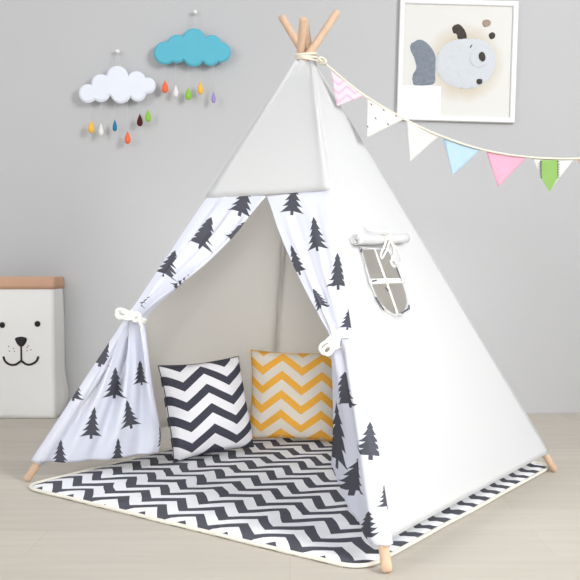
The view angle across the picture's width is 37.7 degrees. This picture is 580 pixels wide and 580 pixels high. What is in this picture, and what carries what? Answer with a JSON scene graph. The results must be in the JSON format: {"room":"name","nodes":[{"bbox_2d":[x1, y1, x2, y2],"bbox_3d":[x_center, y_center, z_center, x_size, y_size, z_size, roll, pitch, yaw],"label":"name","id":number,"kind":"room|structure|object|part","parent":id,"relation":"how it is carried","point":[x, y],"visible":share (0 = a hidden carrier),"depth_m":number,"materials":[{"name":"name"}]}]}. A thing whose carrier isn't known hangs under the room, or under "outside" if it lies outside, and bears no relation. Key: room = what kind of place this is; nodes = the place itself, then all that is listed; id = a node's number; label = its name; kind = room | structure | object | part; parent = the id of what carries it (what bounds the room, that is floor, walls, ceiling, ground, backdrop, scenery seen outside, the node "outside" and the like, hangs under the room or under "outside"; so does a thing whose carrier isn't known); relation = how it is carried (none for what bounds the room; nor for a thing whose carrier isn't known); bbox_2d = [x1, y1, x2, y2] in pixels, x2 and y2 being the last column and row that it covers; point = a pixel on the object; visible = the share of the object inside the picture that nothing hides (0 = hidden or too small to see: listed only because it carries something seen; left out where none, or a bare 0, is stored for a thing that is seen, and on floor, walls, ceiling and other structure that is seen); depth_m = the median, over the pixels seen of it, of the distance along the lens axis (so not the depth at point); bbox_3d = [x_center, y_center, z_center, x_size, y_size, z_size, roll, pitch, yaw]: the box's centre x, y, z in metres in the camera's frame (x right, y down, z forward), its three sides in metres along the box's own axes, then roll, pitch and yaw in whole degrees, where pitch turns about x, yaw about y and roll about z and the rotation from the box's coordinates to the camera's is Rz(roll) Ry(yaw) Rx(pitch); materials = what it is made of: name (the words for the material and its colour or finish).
{"room":"children's room","nodes":[
{"label":"children's room","id":0,"kind":"room"},
{"bbox_2d":[0,0,579,412],"bbox_3d":[-0.200,-0.799,3.831,6.000,2.900,0.100,0,1,0],"label":"wall","id":1,"kind":"structure","parent":0,"point":[102,214],"depth_m":3.79,"materials":[{"name":"grey paint"}]},
{"bbox_2d":[396,0,518,122],"bbox_3d":[0.740,-1.014,3.760,0.536,0.547,0.025,0,1,0],"label":"framed picture","id":2,"kind":"object","parent":1,"relation":"attached to","point":[457,59],"visible":1,"depth_m":3.76,"materials":[{"name":"white paper"}]},
{"bbox_3d":[-0.762,-1.054,3.761,0.017,0.017,0.034,0,1,0],"label":"pin","id":3,"kind":"object","parent":1,"relation":"attached to","visible":0},
{"bbox_2d":[79,52,155,143],"bbox_3d":[-0.759,-0.848,3.741,0.338,0.410,0.038,0,1,0],"label":"mobile","id":4,"kind":"object","parent":3,"relation":"hanging from","point":[117,84],"visible":1,"depth_m":3.72,"materials":[{"name":"white fabric"}]},
{"bbox_2d":[0,413,579,579],"bbox_3d":[-0.200,0.684,0.618,6.000,0.100,6.400,0,1,0],"label":"floor","id":5,"kind":"structure","parent":0,"point":[531,531],"depth_m":2.02,"materials":[{"name":"brown wood"}]},
{"bbox_2d":[0,277,68,417],"bbox_3d":[-1.161,0.247,3.728,0.345,0.610,0.149,0,1,0],"label":"storage box","id":6,"kind":"object","parent":5,"relation":"on","point":[33,379],"visible":1,"depth_m":3.66,"materials":[{"name":"white paper"}]},
{"bbox_2d":[29,438,548,567],"bbox_3d":[0.029,0.574,2.644,1.201,0.014,1.204,1,2,36],"label":"floor mat","id":7,"kind":"object","parent":5,"relation":"on","point":[284,495],"visible":0.62,"depth_m":2.38,"materials":[{"name":"fabric"}]},
{"bbox_2d":[158,356,253,462],"bbox_3d":[-0.284,0.400,2.907,0.332,0.325,0.159,-1,2,-40],"label":"throw pillow","id":8,"kind":"object","parent":7,"relation":"on","point":[206,408],"visible":1,"depth_m":2.85,"materials":[{"name":"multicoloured fabric"}]},
{"bbox_2d":[24,9,556,572],"bbox_3d":[0.059,-0.141,2.661,1.322,1.444,1.216,1,2,38],"label":"tent","id":9,"kind":"object","parent":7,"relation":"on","point":[301,243],"visible":0.98,"depth_m":2.50,"materials":[{"name":"white fabric"}]},
{"bbox_2d":[31,195,265,462],"bbox_3d":[-0.417,0.113,2.604,0.728,0.837,0.195,0,1,8],"label":"curtain","id":10,"kind":"object","parent":9,"relation":"hanging from","point":[113,413],"depth_m":2.58,"materials":[{"name":"white fabric"}]},
{"bbox_3d":[-0.352,-0.094,3.027,0.807,1.231,0.926,0,1,0],"label":"panel","id":11,"kind":"part","parent":9,"relation":"part of","materials":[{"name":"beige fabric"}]},
{"bbox_3d":[-0.016,-0.488,2.526,0.456,0.421,0.202,1,2,36],"label":"panel","id":12,"kind":"part","parent":9,"relation":"part of","materials":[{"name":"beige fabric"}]},
{"bbox_2d":[267,189,392,545],"bbox_3d":[0.104,0.139,2.141,0.194,0.818,0.705,0,2,-12],"label":"curtain","id":13,"kind":"object","parent":9,"relation":"hanging from","point":[324,233],"depth_m":2.18,"materials":[{"name":"white fabric"}]},
{"bbox_3d":[0.353,-0.095,3.063,0.896,1.230,0.848,0,1,0],"label":"panel","id":14,"kind":"part","parent":9,"relation":"part of","materials":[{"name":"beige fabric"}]},
{"bbox_3d":[0.449,-0.081,2.249,0.747,1.217,0.867,0,1,0],"label":"panel","id":15,"kind":"part","parent":9,"relation":"part of","materials":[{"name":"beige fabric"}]},
{"bbox_2d":[318,56,579,191],"bbox_3d":[1.442,-0.545,2.572,2.718,0.509,0.022,0,1,0],"label":"garland","id":16,"kind":"object","parent":9,"relation":"hanging from","point":[379,117],"visible":1,"depth_m":2.57,"materials":[{"name":"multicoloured fabric"}]},
{"bbox_2d":[250,350,332,441],"bbox_3d":[0.013,0.390,3.135,0.334,0.334,0.129,0,1,8],"label":"throw pillow","id":17,"kind":"object","parent":7,"relation":"on","point":[292,393],"visible":0.83,"depth_m":3.09,"materials":[{"name":"yellow fabric"}]},
{"bbox_3d":[-0.418,-1.225,3.757,0.017,0.017,0.034,0,1,0],"label":"pin","id":18,"kind":"object","parent":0,"visible":0},
{"bbox_2d":[154,14,230,102],"bbox_3d":[-0.429,-1.023,3.737,0.338,0.402,0.038,0,1,0],"label":"mobile","id":19,"kind":"object","parent":18,"relation":"hanging from","point":[193,48],"visible":1,"depth_m":3.72,"materials":[{"name":"blue fabric"}]}
]}

